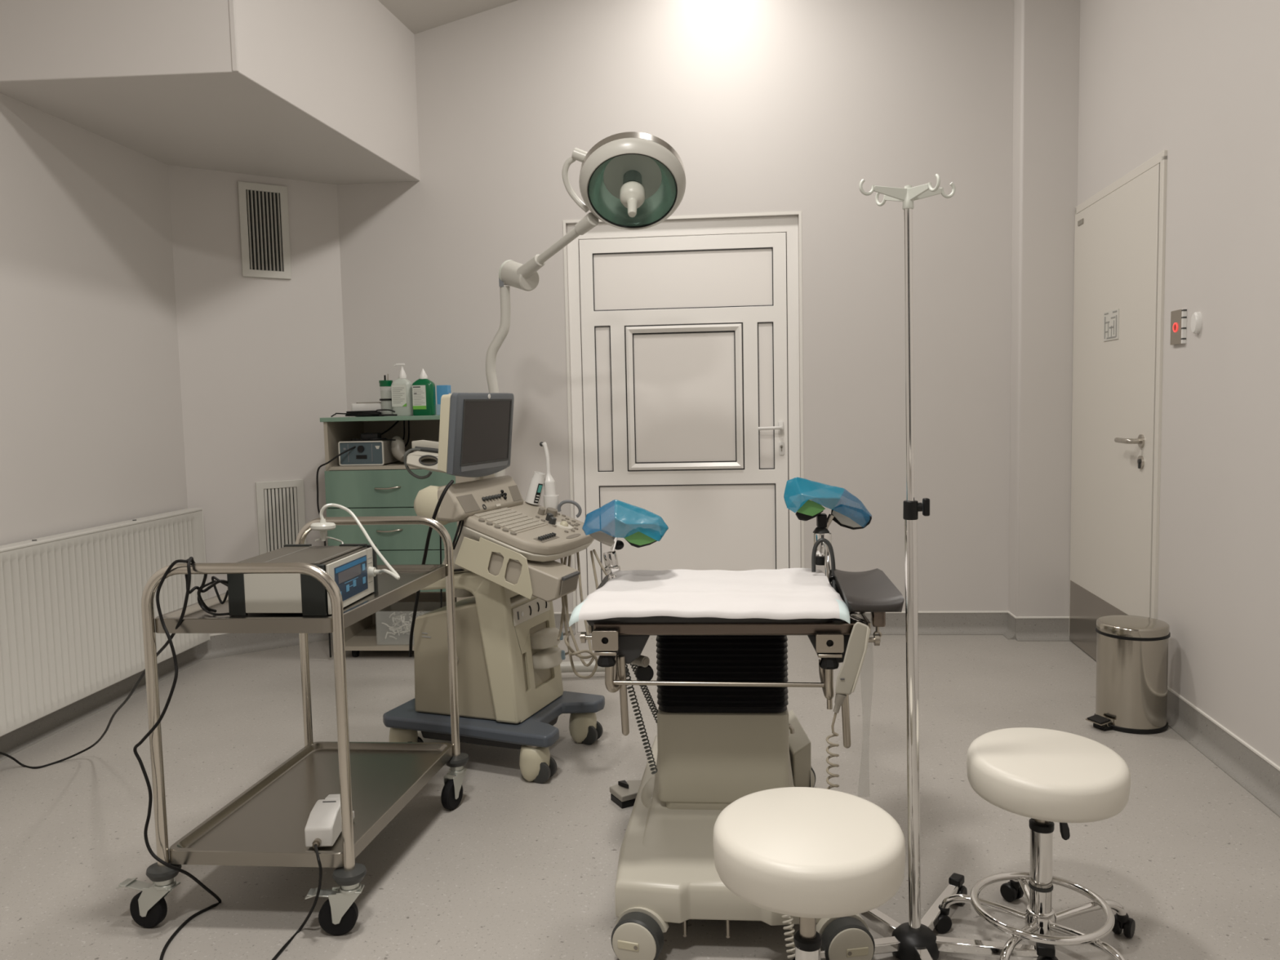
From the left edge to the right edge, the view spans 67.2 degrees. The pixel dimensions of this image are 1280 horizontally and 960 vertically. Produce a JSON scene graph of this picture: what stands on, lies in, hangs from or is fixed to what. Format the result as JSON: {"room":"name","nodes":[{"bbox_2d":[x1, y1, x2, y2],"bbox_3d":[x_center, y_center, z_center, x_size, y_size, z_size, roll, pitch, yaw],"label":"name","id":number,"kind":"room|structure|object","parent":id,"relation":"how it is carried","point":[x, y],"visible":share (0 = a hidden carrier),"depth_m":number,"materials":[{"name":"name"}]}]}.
{"room":"operating room","nodes":[
{"label":"operating room","id":0,"kind":"room"},
{"bbox_2d":[0,93,187,545],"bbox_3d":[-2.537,-0.313,1.578,0.125,2.904,6.160,-1,5,5],"label":"wall","id":1,"kind":"structure","parent":0,"point":[91,433],"depth_m":3.92,"materials":[{"name":"paint"}]},
{"bbox_2d":[0,645,202,760],"bbox_3d":[-2.421,1.071,1.735,0.040,0.115,6.070,-1,5,5],"label":"baseboard","id":2,"kind":"structure","parent":1,"relation":"attached to","point":[20,739],"depth_m":3.88,"materials":[{"name":"plastic"}]},
{"bbox_2d":[0,507,210,737],"bbox_3d":[-2.239,0.543,3.615,0.096,0.653,2.128,-1,5,5],"label":"radiator","id":3,"kind":"object","parent":1,"relation":"attached to","point":[71,628],"visible":0.92,"depth_m":3.77,"materials":[{"name":"white metal"}]},
{"bbox_2d":[0,507,202,552],"bbox_3d":[-2.233,0.227,3.590,0.072,0.014,2.120,-1,5,5],"label":"grille","id":4,"kind":"object","parent":3,"relation":"attached to","point":[55,540],"depth_m":3.88,"materials":[{"name":"white metal"}]},
{"bbox_2d":[0,0,419,184],"bbox_3d":[-1.771,-1.948,4.160,1.100,0.950,1.720,-1,5,5],"label":"wall","id":5,"kind":"structure","parent":0,"point":[322,91],"depth_m":3.75,"materials":[{"name":"paint"}]},
{"bbox_2d":[228,0,239,71],"bbox_3d":[-1.408,-1.769,3.304,0.020,0.714,0.012,-1,5,5],"label":"trim","id":6,"kind":"structure","parent":5,"relation":"attached to","point":[231,2],"depth_m":3.32,"materials":[{"name":"paint"}]},
{"bbox_2d":[167,164,347,634],"bbox_3d":[-1.923,-0.691,4.901,0.808,3.107,0.100,-5,6,-36],"label":"wall","id":7,"kind":"structure","parent":0,"point":[261,360],"depth_m":4.83,"materials":[{"name":"paint"}]},
{"bbox_2d":[237,181,291,279],"bbox_3d":[-1.881,-1.248,4.826,0.236,0.463,0.014,-5,6,-36],"label":"air vent","id":8,"kind":"object","parent":7,"relation":"in","point":[261,223],"visible":1,"depth_m":4.83,"materials":[{"name":"white metal"}]},
{"bbox_2d":[196,632,333,660],"bbox_3d":[-1.849,0.803,4.963,0.808,0.115,0.040,-5,6,-36],"label":"baseboard","id":9,"kind":"structure","parent":7,"relation":"attached to","point":[220,645],"depth_m":4.87,"materials":[{"name":"plastic"}]},
{"bbox_2d":[255,479,306,555],"bbox_3d":[-1.841,0.244,4.950,0.237,0.481,0.014,-5,6,-36],"label":"air vent","id":10,"kind":"object","parent":7,"relation":"in","point":[278,508],"visible":0.59,"depth_m":4.94,"materials":[{"name":"white metal"}]},
{"bbox_2d":[377,0,517,34],"bbox_3d":[-0.290,-2.210,1.683,4.800,0.967,7.050,-1,5,5],"label":"ceiling","id":11,"kind":"structure","parent":0,"point":[417,15],"depth_m":4.78,"materials":[{"name":"white paint"}]},
{"bbox_2d":[0,631,1279,959],"bbox_3d":[-0.219,1.105,1.945,4.800,0.080,7.050,-1,5,5],"label":"floor","id":12,"kind":"structure","parent":0,"point":[522,868],"depth_m":2.73,"materials":[{"name":"plastic"}]},
{"bbox_2d":[0,556,217,768],"bbox_3d":[-1.536,0.582,2.817,1.586,0.887,0.382,2,6,36],"label":"cable","id":13,"kind":"object","parent":12,"relation":"on","point":[191,560],"visible":0.87,"depth_m":2.30,"materials":[{"name":"black plastic"}]},
{"bbox_2d":[115,515,469,935],"bbox_3d":[-0.881,0.583,2.581,0.603,0.889,0.833,0,5,9],"label":"trolley","id":14,"kind":"object","parent":12,"relation":"on","point":[264,825],"visible":0.96,"depth_m":2.34,"materials":[{"name":"silver metal"}]},
{"bbox_2d":[133,558,227,959],"bbox_3d":[-1.062,0.629,2.118,0.210,0.887,0.478,-1,5,5],"label":"cable","id":15,"kind":"object","parent":14,"relation":"hanging from","point":[135,749],"visible":0.88,"depth_m":2.20,"materials":[{"name":"black plastic"}]},
{"bbox_2d":[197,580,229,615],"bbox_3d":[-1.022,0.282,2.308,0.102,0.078,0.030,2,6,37],"label":"coiled cable","id":16,"kind":"object","parent":14,"relation":"on","point":[211,582],"visible":0.75,"depth_m":2.32,"materials":[{"name":"black plastic"}]},
{"bbox_2d":[211,576,227,604],"bbox_3d":[-1.007,0.266,2.320,0.052,0.069,0.014,0,5,17],"label":"coiled cable","id":17,"kind":"object","parent":14,"relation":"on","point":[212,577],"visible":0.8,"depth_m":2.32,"materials":[{"name":"black plastic"}]},
{"bbox_2d":[155,564,446,633],"bbox_3d":[-0.851,0.303,2.554,0.487,0.034,0.730,-1,5,5],"label":"shelf","id":18,"kind":"object","parent":14,"relation":"attached to","point":[413,578],"depth_m":2.27,"materials":[{"name":"silver metal"}]},
{"bbox_2d":[226,543,381,616],"bbox_3d":[-0.824,0.245,2.415,0.283,0.128,0.304,-1,5,5],"label":"medical device","id":19,"kind":"object","parent":14,"relation":"on","point":[353,567],"visible":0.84,"depth_m":2.28,"materials":[{"name":"grey"}]},
{"bbox_2d":[315,536,343,543],"bbox_3d":[-0.825,0.165,2.553,0.011,0.032,0.110,1,5,22],"label":"clear tube","id":20,"kind":"object","parent":19,"relation":"on","point":[319,539],"visible":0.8,"depth_m":2.57,"materials":[{"name":"white"}]},
{"bbox_2d":[310,503,399,579],"bbox_3d":[-0.708,0.155,2.465,0.323,0.183,0.094,1,5,31],"label":"hose","id":21,"kind":"object","parent":19,"relation":"attached to","point":[322,526],"visible":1,"depth_m":2.49,"materials":[{"name":"white plastic"}]},
{"bbox_2d":[168,741,453,867],"bbox_3d":[-0.839,0.851,2.597,0.487,0.034,0.730,-1,5,5],"label":"shelf","id":22,"kind":"object","parent":14,"relation":"attached to","point":[264,825],"depth_m":2.53,"materials":[{"name":"silver metal"}]},
{"bbox_2d":[271,794,354,959],"bbox_3d":[-0.765,0.930,2.206,0.100,0.259,0.477,-1,5,5],"label":"power strip","id":23,"kind":"object","parent":14,"relation":"on","point":[323,827],"visible":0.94,"depth_m":2.28,"materials":[{"name":"white plastic"}]},
{"bbox_2d":[312,838,321,848],"bbox_3d":[-0.760,0.855,2.261,0.018,0.018,0.022,-1,5,-2],"label":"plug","id":24,"kind":"object","parent":23,"relation":"attached to","point":[317,842],"depth_m":2.26,"materials":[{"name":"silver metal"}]},
{"bbox_2d":[320,414,474,657],"bbox_3d":[-1.165,0.267,4.830,0.659,1.176,0.524,-1,5,5],"label":"base cabinet","id":25,"kind":"object","parent":12,"relation":"on","point":[388,489],"visible":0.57,"depth_m":4.60,"materials":[{"name":"green"}]},
{"bbox_2d":[330,408,395,417],"bbox_3d":[-1.340,-0.325,4.683,0.305,0.034,0.082,-2,5,-5],"label":"coiled cable","id":26,"kind":"object","parent":25,"relation":"on","point":[357,413],"visible":0.99,"depth_m":4.66,"materials":[{"name":"black plastic"}]},
{"bbox_2d":[337,440,399,466],"bbox_3d":[-1.329,-0.137,4.732,0.221,0.117,0.240,-1,5,5],"label":"medical device","id":27,"kind":"object","parent":25,"relation":"on","point":[365,452],"visible":0.98,"depth_m":4.62,"materials":[{"name":"beige"}]},
{"bbox_2d":[315,420,399,657],"bbox_3d":[-1.343,0.280,4.727,0.446,1.134,0.095,-5,6,-42],"label":"cable","id":28,"kind":"object","parent":27,"relation":"attached to","point":[397,421],"visible":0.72,"depth_m":4.60,"materials":[{"name":"black plastic"}]},
{"bbox_2d":[357,445,364,452],"bbox_3d":[-1.339,-0.149,4.616,0.032,0.032,0.009,-1,5,5],"label":"socket","id":29,"kind":"object","parent":27,"relation":"attached to","point":[360,448],"depth_m":4.61,"materials":[{"name":"black plastic"}]},
{"bbox_2d":[351,432,395,440],"bbox_3d":[-1.290,-0.208,4.666,0.244,0.038,0.094,-1,5,5],"label":"power adapter","id":30,"kind":"object","parent":27,"relation":"on","point":[366,436],"visible":0.96,"depth_m":4.65,"materials":[{"name":"black plastic"}]},
{"bbox_2d":[351,401,387,417],"bbox_3d":[-1.337,-0.352,4.796,0.170,0.070,0.140,-1,5,5],"label":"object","id":31,"kind":"object","parent":25,"relation":"on","point":[374,406],"visible":0.46,"depth_m":4.73,"materials":[{"name":"white plastic"}]},
{"bbox_2d":[328,459,436,470],"bbox_3d":[-1.171,-0.078,4.818,0.599,0.016,0.477,-1,5,5],"label":"shelf","id":32,"kind":"object","parent":25,"relation":"attached to","point":[333,465],"depth_m":4.60,"materials":[{"name":"beige laminate"}]},
{"bbox_2d":[378,373,392,413],"bbox_3d":[-1.241,-0.416,4.712,0.067,0.206,0.067,-1,5,5],"label":"bottle","id":33,"kind":"object","parent":25,"relation":"on","point":[386,395],"visible":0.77,"depth_m":4.69,"materials":[{"name":"white plastic"}]},
{"bbox_2d":[378,413,397,416],"bbox_3d":[-1.212,-0.312,4.633,0.086,0.009,0.008,-1,5,-2],"label":"cable","id":34,"kind":"object","parent":25,"relation":"on","point":[384,415],"visible":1,"depth_m":4.63,"materials":[{"name":"black plastic"}]},
{"bbox_2d":[391,435,405,462],"bbox_3d":[-1.174,-0.151,4.682,0.070,0.125,0.111,-4,5,-32],"label":"bundle","id":35,"kind":"object","parent":25,"relation":"on","point":[397,446],"visible":0.91,"depth_m":4.66,"materials":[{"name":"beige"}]},
{"bbox_2d":[391,363,413,416],"bbox_3d":[-1.157,-0.439,4.682,0.096,0.254,0.067,-1,5,5],"label":"pump bottle","id":36,"kind":"object","parent":25,"relation":"on","point":[401,388],"visible":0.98,"depth_m":4.66,"materials":[{"name":"grey plastic"}]},
{"bbox_2d":[402,420,404,439],"bbox_3d":[-1.211,-0.248,4.875,0.012,0.114,0.086,0,5,17],"label":"cable","id":37,"kind":"object","parent":25,"relation":"hanging from","point":[403,420],"visible":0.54,"depth_m":4.90,"materials":[{"name":"black plastic"}]},
{"bbox_2d":[404,420,409,447],"bbox_3d":[-1.186,-0.225,4.865,0.010,0.159,0.107,0,5,12],"label":"cable","id":38,"kind":"object","parent":25,"relation":"hanging from","point":[406,443],"visible":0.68,"depth_m":4.90,"materials":[{"name":"black plastic"}]},
{"bbox_2d":[411,368,435,415],"bbox_3d":[-1.048,-0.426,4.663,0.106,0.226,0.069,-1,5,5],"label":"bottle","id":39,"kind":"object","parent":25,"relation":"on","point":[424,396],"visible":0.98,"depth_m":4.63,"materials":[{"name":"green plastic"}]},
{"bbox_2d":[415,591,445,592],"bbox_3d":[-1.157,0.519,4.875,0.599,0.016,0.457,-1,5,5],"label":"shelf","id":40,"kind":"object","parent":25,"relation":"attached to","point":[415,592],"depth_m":4.63,"materials":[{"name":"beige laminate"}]},
{"bbox_2d":[435,404,440,414],"bbox_3d":[-0.960,-0.347,4.739,0.066,0.052,0.070,-1,5,5],"label":"carton","id":41,"kind":"object","parent":25,"relation":"on","point":[438,406],"visible":0.36,"depth_m":4.71,"materials":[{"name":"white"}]},
{"bbox_2d":[436,385,451,404],"bbox_3d":[-0.964,-0.419,4.734,0.055,0.092,0.060,-1,5,5],"label":"carton","id":42,"kind":"object","parent":41,"relation":"on","point":[442,390],"visible":0.61,"depth_m":4.70,"materials":[{"name":"blue cardboard"}]},
{"bbox_2d":[440,536,442,607],"bbox_3d":[-0.946,0.393,4.567,0.027,0.511,0.010,3,6,42],"label":"cable","id":43,"kind":"object","parent":25,"relation":"hanging from","point":[441,590],"visible":0.38,"depth_m":4.56,"materials":[{"name":"black plastic"}]},
{"bbox_3d":[-1.087,0.710,4.780,0.380,0.165,0.220,-1,5,5],"label":"clear box","id":44,"kind":"object","parent":25,"relation":"on","visible":0},
{"bbox_2d":[381,609,425,639],"bbox_3d":[-1.090,0.717,4.778,0.359,0.147,0.210,-1,5,5],"label":"packets","id":45,"kind":"object","parent":44,"relation":"in","point":[393,628],"visible":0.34,"depth_m":4.75,"materials":[{"name":"white"}]},
{"bbox_2d":[382,392,604,783],"bbox_3d":[-0.517,0.332,3.319,0.728,1.258,0.542,0,5,14],"label":"machine","id":46,"kind":"object","parent":12,"relation":"on","point":[508,546],"visible":0.92,"depth_m":3.20,"materials":[{"name":"grey plastic"}]},
{"bbox_2d":[388,727,417,742],"bbox_3d":[-0.823,0.907,3.348,0.101,0.112,0.095,-1,5,5],"label":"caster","id":47,"kind":"object","parent":46,"relation":"attached to","point":[396,735],"depth_m":3.31,"materials":[{"name":"beige plastic"}]},
{"bbox_2d":[403,440,446,479],"bbox_3d":[-0.657,-0.071,3.270,0.285,0.131,0.095,-1,5,5],"label":"tray","id":48,"kind":"object","parent":46,"relation":"on","point":[423,449],"depth_m":3.26,"materials":[{"name":"grey plastic"}]},
{"bbox_2d":[408,480,453,657],"bbox_3d":[-0.691,0.299,3.073,0.073,0.610,0.329,-5,6,-43],"label":"cable","id":49,"kind":"object","parent":46,"relation":"attached to","point":[435,513],"visible":0.82,"depth_m":3.02,"materials":[{"name":"black plastic"}]},
{"bbox_2d":[452,520,462,547],"bbox_3d":[-0.584,0.163,3.088,0.048,0.117,0.018,-3,5,-24],"label":"cable","id":50,"kind":"object","parent":46,"relation":"hanging from","point":[460,522],"visible":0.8,"depth_m":3.08,"materials":[{"name":"black plastic"}]},
{"bbox_2d":[453,520,463,549],"bbox_3d":[-0.580,0.167,3.098,0.046,0.115,0.018,-3,5,-24],"label":"cable","id":51,"kind":"object","parent":46,"relation":"hanging from","point":[462,524],"visible":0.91,"depth_m":3.09,"materials":[{"name":"black plastic"}]},
{"bbox_2d":[437,392,514,480],"bbox_3d":[-0.558,-0.090,3.268,0.223,0.408,0.503,-1,5,5],"label":"monitor","id":52,"kind":"object","parent":46,"relation":"on","point":[475,428],"depth_m":3.14,"materials":[{"name":"grey plastic"}]},
{"bbox_2d":[421,716,558,749],"bbox_3d":[-0.527,0.859,3.398,0.416,0.054,0.280,0,5,21],"label":"tray","id":53,"kind":"object","parent":46,"relation":"on","point":[427,732],"depth_m":3.26,"materials":[{"name":"blue plastic"}]},
{"bbox_2d":[458,524,594,561],"bbox_3d":[-0.363,0.189,3.275,0.312,0.126,0.475,0,5,21],"label":"control panel","id":54,"kind":"object","parent":46,"relation":"on","point":[480,542],"depth_m":3.08,"materials":[{"name":"beige plastic"}]},
{"bbox_2d":[519,745,550,781],"bbox_3d":[-0.342,0.914,3.129,0.101,0.112,0.095,-1,5,5],"label":"hood","id":55,"kind":"object","parent":46,"relation":"attached to","point":[534,760],"depth_m":3.09,"materials":[{"name":"beige plastic"}]},
{"bbox_2d":[524,471,545,504],"bbox_3d":[-0.379,0.029,3.481,0.077,0.121,0.056,-1,5,5],"label":"bottle","id":56,"kind":"object","parent":46,"relation":"on","point":[534,494],"visible":1,"depth_m":3.46,"materials":[{"name":"white plastic"}]},
{"bbox_2d":[539,441,556,496],"bbox_3d":[-0.333,-0.028,3.492,0.059,0.223,0.044,-1,5,5],"label":"probe","id":57,"kind":"object","parent":46,"relation":"in","point":[549,486],"visible":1,"depth_m":3.48,"materials":[{"name":"white plastic"}]},
{"bbox_2d":[543,494,559,509],"bbox_3d":[-0.322,0.081,3.499,0.056,0.050,0.056,-1,5,5],"label":"cup","id":58,"kind":"object","parent":46,"relation":"on","point":[548,501],"depth_m":3.48,"materials":[{"name":"white plastic"}]},
{"bbox_2d":[556,555,571,640],"bbox_3d":[-0.250,0.379,3.164,0.011,0.252,0.226,-1,5,7],"label":"cable","id":59,"kind":"object","parent":46,"relation":"attached to","point":[570,556],"visible":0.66,"depth_m":3.13,"materials":[{"name":"beige plastic"}]},
{"bbox_2d":[532,556,597,679],"bbox_3d":[-0.267,0.456,3.190,0.163,0.409,0.472,-2,5,-16],"label":"connector","id":60,"kind":"object","parent":46,"relation":"attached to","point":[548,658],"visible":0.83,"depth_m":3.30,"materials":[{"name":"beige plastic"}]},
{"bbox_2d":[529,549,608,658],"bbox_3d":[-0.193,0.423,3.237,0.297,0.325,0.453,-3,5,-26],"label":"cable","id":61,"kind":"object","parent":46,"relation":"attached to","point":[545,637],"visible":0.6,"depth_m":3.31,"materials":[{"name":"beige plastic"}]},
{"bbox_2d":[560,550,598,666],"bbox_3d":[-0.197,0.405,3.224,0.130,0.339,0.415,-1,5,-1],"label":"cable","id":62,"kind":"object","parent":46,"relation":"attached to","point":[584,663],"visible":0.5,"depth_m":3.09,"materials":[{"name":"beige plastic"}]},
{"bbox_2d":[568,712,596,742],"bbox_3d":[-0.206,0.884,3.472,0.101,0.112,0.095,-1,5,5],"label":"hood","id":63,"kind":"object","parent":46,"relation":"attached to","point":[582,726],"depth_m":3.43,"materials":[{"name":"beige plastic"}]},
{"bbox_2d":[576,551,592,652],"bbox_3d":[-0.192,0.399,3.208,0.021,0.296,0.298,-2,5,-11],"label":"cable","id":64,"kind":"object","parent":46,"relation":"hanging from","point":[577,553],"visible":0.69,"depth_m":3.19,"materials":[{"name":"beige plastic"}]},
{"bbox_2d":[485,131,685,675],"bbox_3d":[-0.335,-0.190,4.042,1.116,2.176,1.084,-1,5,5],"label":"lamp","id":65,"kind":"object","parent":12,"relation":"on","point":[631,180],"visible":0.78,"depth_m":3.61,"materials":[{"name":"white metal"}]},
{"bbox_2d":[516,254,545,278],"bbox_3d":[-0.446,-0.874,3.954,0.058,0.092,0.139,-6,6,-44],"label":"joint","id":66,"kind":"object","parent":65,"relation":"attached to","point":[529,269],"depth_m":3.93,"materials":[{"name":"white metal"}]},
{"bbox_2d":[579,573,880,959],"bbox_3d":[0.232,0.629,2.513,0.656,0.760,1.031,-1,5,5],"label":"examination table","id":67,"kind":"object","parent":12,"relation":"on","point":[722,737],"visible":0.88,"depth_m":2.32,"materials":[{"name":"beige plastic"}]},
{"bbox_2d":[589,530,661,580],"bbox_3d":[-0.036,0.216,2.467,0.195,0.209,0.140,-1,5,5],"label":"support","id":68,"kind":"object","parent":67,"relation":"on","point":[638,540],"visible":0.77,"depth_m":2.40,"materials":[{"name":"silver metal"}]},
{"bbox_2d":[582,499,668,541],"bbox_3d":[-0.036,0.098,2.456,0.220,0.102,0.201,-1,5,5],"label":"plastic cover","id":69,"kind":"object","parent":68,"relation":"on","point":[616,518],"visible":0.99,"depth_m":2.39,"materials":[{"name":"teal plastic"}]},
{"bbox_2d":[609,775,655,808],"bbox_3d":[0.002,0.905,2.734,0.130,0.184,0.542,-2,5,-8],"label":"foot pedal","id":70,"kind":"object","parent":67,"relation":"attached to","point":[624,794],"visible":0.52,"depth_m":2.90,"materials":[{"name":"beige plastic"}]},
{"bbox_2d":[625,663,657,774],"bbox_3d":[-0.004,0.578,2.358,0.116,0.317,0.018,-5,6,-40],"label":"cable","id":71,"kind":"object","parent":67,"relation":"hanging from","point":[626,667],"visible":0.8,"depth_m":2.36,"materials":[{"name":"grey plastic"}]},
{"bbox_2d":[630,663,657,723],"bbox_3d":[0.015,0.535,2.417,0.018,0.222,0.147,2,5,33],"label":"cable","id":72,"kind":"object","parent":67,"relation":"hanging from","point":[651,700],"visible":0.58,"depth_m":2.43,"materials":[{"name":"grey plastic"}]},
{"bbox_2d":[568,568,849,626],"bbox_3d":[0.166,0.276,2.315,0.613,0.054,0.434,-1,5,5],"label":"pad","id":73,"kind":"object","parent":67,"relation":"on","point":[785,593],"visible":1,"depth_m":2.20,"materials":[{"name":"white fabric"}]},
{"bbox_2d":[642,752,795,850],"bbox_3d":[0.212,0.735,2.448,0.424,0.260,0.660,-1,5,5],"label":"hood","id":74,"kind":"object","parent":67,"relation":"attached to","point":[691,791],"depth_m":2.42,"materials":[{"name":"beige plastic"}]},
{"bbox_2d":[782,915,795,958],"bbox_3d":[0.315,0.953,2.029,0.025,0.094,0.052,-2,5,-14],"label":"cable","id":75,"kind":"object","parent":67,"relation":"hanging from","point":[788,922],"visible":0.84,"depth_m":2.02,"materials":[{"name":"beige plastic"}]},
{"bbox_2d":[788,710,811,787],"bbox_3d":[0.433,0.809,2.709,0.078,0.362,0.336,-1,5,5],"label":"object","id":76,"kind":"object","parent":67,"relation":"attached to","point":[800,746],"visible":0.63,"depth_m":2.60,"materials":[{"name":"beige plastic"}]},
{"bbox_2d":[795,499,871,599],"bbox_3d":[0.495,0.191,2.465,0.192,0.292,0.201,0,5,14],"label":"support","id":77,"kind":"object","parent":67,"relation":"on","point":[822,537],"visible":0.69,"depth_m":2.44,"materials":[{"name":"silver metal"}]},
{"bbox_2d":[783,476,871,527],"bbox_3d":[0.488,0.055,2.509,0.232,0.135,0.223,-1,5,5],"label":"plastic cover","id":78,"kind":"object","parent":77,"relation":"on","point":[797,491],"visible":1,"depth_m":2.44,"materials":[{"name":"teal plastic"}]},
{"bbox_2d":[826,622,870,789],"bbox_3d":[0.454,0.590,2.096,0.096,0.572,0.029,-1,5,8],"label":"hand control","id":79,"kind":"object","parent":67,"relation":"hanging from","point":[847,677],"visible":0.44,"depth_m":2.07,"materials":[{"name":"beige plastic"}]},
{"bbox_2d":[833,568,904,637],"bbox_3d":[0.528,0.295,2.268,0.126,0.120,0.357,-1,5,5],"label":"support","id":80,"kind":"object","parent":67,"relation":"attached to","point":[872,591],"visible":0.81,"depth_m":2.17,"materials":[{"name":"grey leather"}]},
{"bbox_2d":[712,786,905,959],"bbox_3d":[0.309,0.836,1.776,0.453,0.460,0.434,-1,5,5],"label":"round stool","id":81,"kind":"object","parent":12,"relation":"on","point":[809,854],"visible":1,"depth_m":1.64,"materials":[{"name":"white leather"}]},
{"bbox_2d":[792,173,1057,959],"bbox_3d":[0.584,0.213,2.013,0.558,1.653,0.543,-1,5,5],"label":"stand","id":82,"kind":"object","parent":12,"relation":"on","point":[913,940],"visible":0.83,"depth_m":2.04,"materials":[{"name":"silver metal"}]},
{"bbox_2d":[902,185,914,209],"bbox_3d":[0.549,-0.579,1.971,0.023,0.048,0.023,-1,5,5],"label":"socket","id":83,"kind":"object","parent":82,"relation":"attached to","point":[908,193],"depth_m":1.96,"materials":[{"name":"white plastic"}]},
{"bbox_2d":[934,727,1135,959],"bbox_3d":[0.876,0.799,2.114,0.453,0.457,0.434,-1,5,5],"label":"round stool","id":84,"kind":"object","parent":12,"relation":"on","point":[1046,776],"visible":1,"depth_m":2.03,"materials":[{"name":"white leather"}]},
{"bbox_2d":[1120,922,1124,928],"bbox_3d":[1.082,0.991,2.155,0.008,0.020,0.028,3,6,42],"label":"hood","id":85,"kind":"object","parent":84,"relation":"attached to","point":[1122,924],"depth_m":2.14,"materials":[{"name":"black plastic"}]},
{"bbox_2d":[1085,614,1170,734],"bbox_3d":[1.773,0.705,3.529,0.299,0.382,0.244,-1,5,5],"label":"pedal bin","id":86,"kind":"object","parent":12,"relation":"on","point":[1132,651],"visible":1,"depth_m":3.43,"materials":[{"name":"silver metal"}]},
{"bbox_2d":[337,0,1013,633],"bbox_3d":[0.265,-1.056,5.042,3.900,3.720,0.250,-1,5,5],"label":"wall","id":87,"kind":"structure","parent":0,"point":[764,105],"depth_m":4.87,"materials":[{"name":"paint"}]},
{"bbox_2d":[554,612,575,635],"bbox_3d":[-0.941,0.770,5.145,1.197,0.115,0.040,-1,5,5],"label":"baseboard","id":88,"kind":"structure","parent":87,"relation":"attached to","point":[557,615],"depth_m":5.11,"materials":[{"name":"plastic"}]},
{"bbox_2d":[562,211,804,633],"bbox_3d":[0.231,-0.268,4.982,1.214,2.159,0.004,-1,5,5],"label":"trim","id":89,"kind":"structure","parent":87,"relation":"attached to","point":[799,213],"depth_m":4.94,"materials":[{"name":"white wood"}]},
{"bbox_2d":[566,215,800,631],"bbox_3d":[0.235,-0.264,5.024,1.186,2.145,0.157,-1,5,5],"label":"door","id":90,"kind":"structure","parent":87,"relation":"in","point":[684,334],"depth_m":5.00,"materials":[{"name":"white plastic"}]},
{"bbox_2d":[853,610,1008,635],"bbox_3d":[1.365,0.736,4.948,1.040,0.115,0.040,-1,5,5],"label":"baseboard","id":91,"kind":"structure","parent":87,"relation":"attached to","point":[930,623],"depth_m":4.94,"materials":[{"name":"plastic"}]},
{"bbox_2d":[1008,0,1079,616],"bbox_3d":[2.017,-1.062,4.708,0.352,3.710,0.140,-1,5,5],"label":"wall column","id":92,"kind":"structure","parent":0,"point":[1046,33],"depth_m":4.67,"materials":[{"name":"paint"}]},
{"bbox_2d":[1002,610,1015,639],"bbox_3d":[1.859,0.733,4.859,0.040,0.115,0.133,-1,5,5],"label":"baseboard","id":93,"kind":"structure","parent":92,"relation":"attached to","point":[1010,633],"depth_m":4.85,"materials":[{"name":"plastic"}]},
{"bbox_2d":[1015,616,1071,641],"bbox_3d":[2.002,0.737,4.764,0.268,0.115,0.040,-1,5,5],"label":"baseboard","id":94,"kind":"structure","parent":92,"relation":"attached to","point":[1028,628],"depth_m":4.78,"materials":[{"name":"plastic"}]},
{"bbox_2d":[1077,0,1279,766],"bbox_3d":[1.742,-0.816,1.599,0.120,3.720,7.016,-1,5,8],"label":"wall","id":95,"kind":"structure","parent":0,"point":[1197,82],"depth_m":3.20,"materials":[{"name":"paint"}]},
{"bbox_2d":[1069,150,1167,661],"bbox_3d":[2.010,-0.215,4.170,0.088,2.105,1.064,-1,5,8],"label":"door","id":96,"kind":"structure","parent":95,"relation":"in","point":[1120,230],"depth_m":4.06,"materials":[{"name":"white laminate"}]},
{"bbox_2d":[1103,308,1119,341],"bbox_3d":[2.017,-0.662,4.122,0.005,0.125,0.180,-1,5,8],"label":"notice","id":97,"kind":"object","parent":96,"relation":"attached to","point":[1111,318],"visible":1,"depth_m":4.11,"materials":[{"name":"white paper"}]},
{"bbox_2d":[1173,322,1177,332],"bbox_3d":[1.931,-0.551,3.473,0.005,0.035,0.035,-1,5,8],"label":"light","id":98,"kind":"object","parent":95,"relation":"attached to","point":[1175,324],"depth_m":3.47,"materials":[{"name":"red plastic"}]},
{"bbox_2d":[1170,308,1186,345],"bbox_3d":[1.935,-0.550,3.463,0.015,0.122,0.110,-1,5,8],"label":"panel","id":99,"kind":"object","parent":95,"relation":"attached to","point":[1178,317],"visible":1,"depth_m":3.45,"materials":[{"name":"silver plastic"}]},
{"bbox_2d":[1191,311,1201,333],"bbox_3d":[1.913,-0.540,3.311,0.020,0.075,0.050,-1,5,5],"label":"switch","id":100,"kind":"object","parent":95,"relation":"attached to","point":[1196,319],"depth_m":3.30,"materials":[{"name":"white plastic"}]},
{"bbox_2d":[1166,685,1279,817],"bbox_3d":[1.605,1.038,1.057,0.040,0.115,5.408,-1,5,8],"label":"baseboard","id":101,"kind":"structure","parent":95,"relation":"attached to","point":[1255,772],"depth_m":3.11,"materials":[{"name":"plastic"}]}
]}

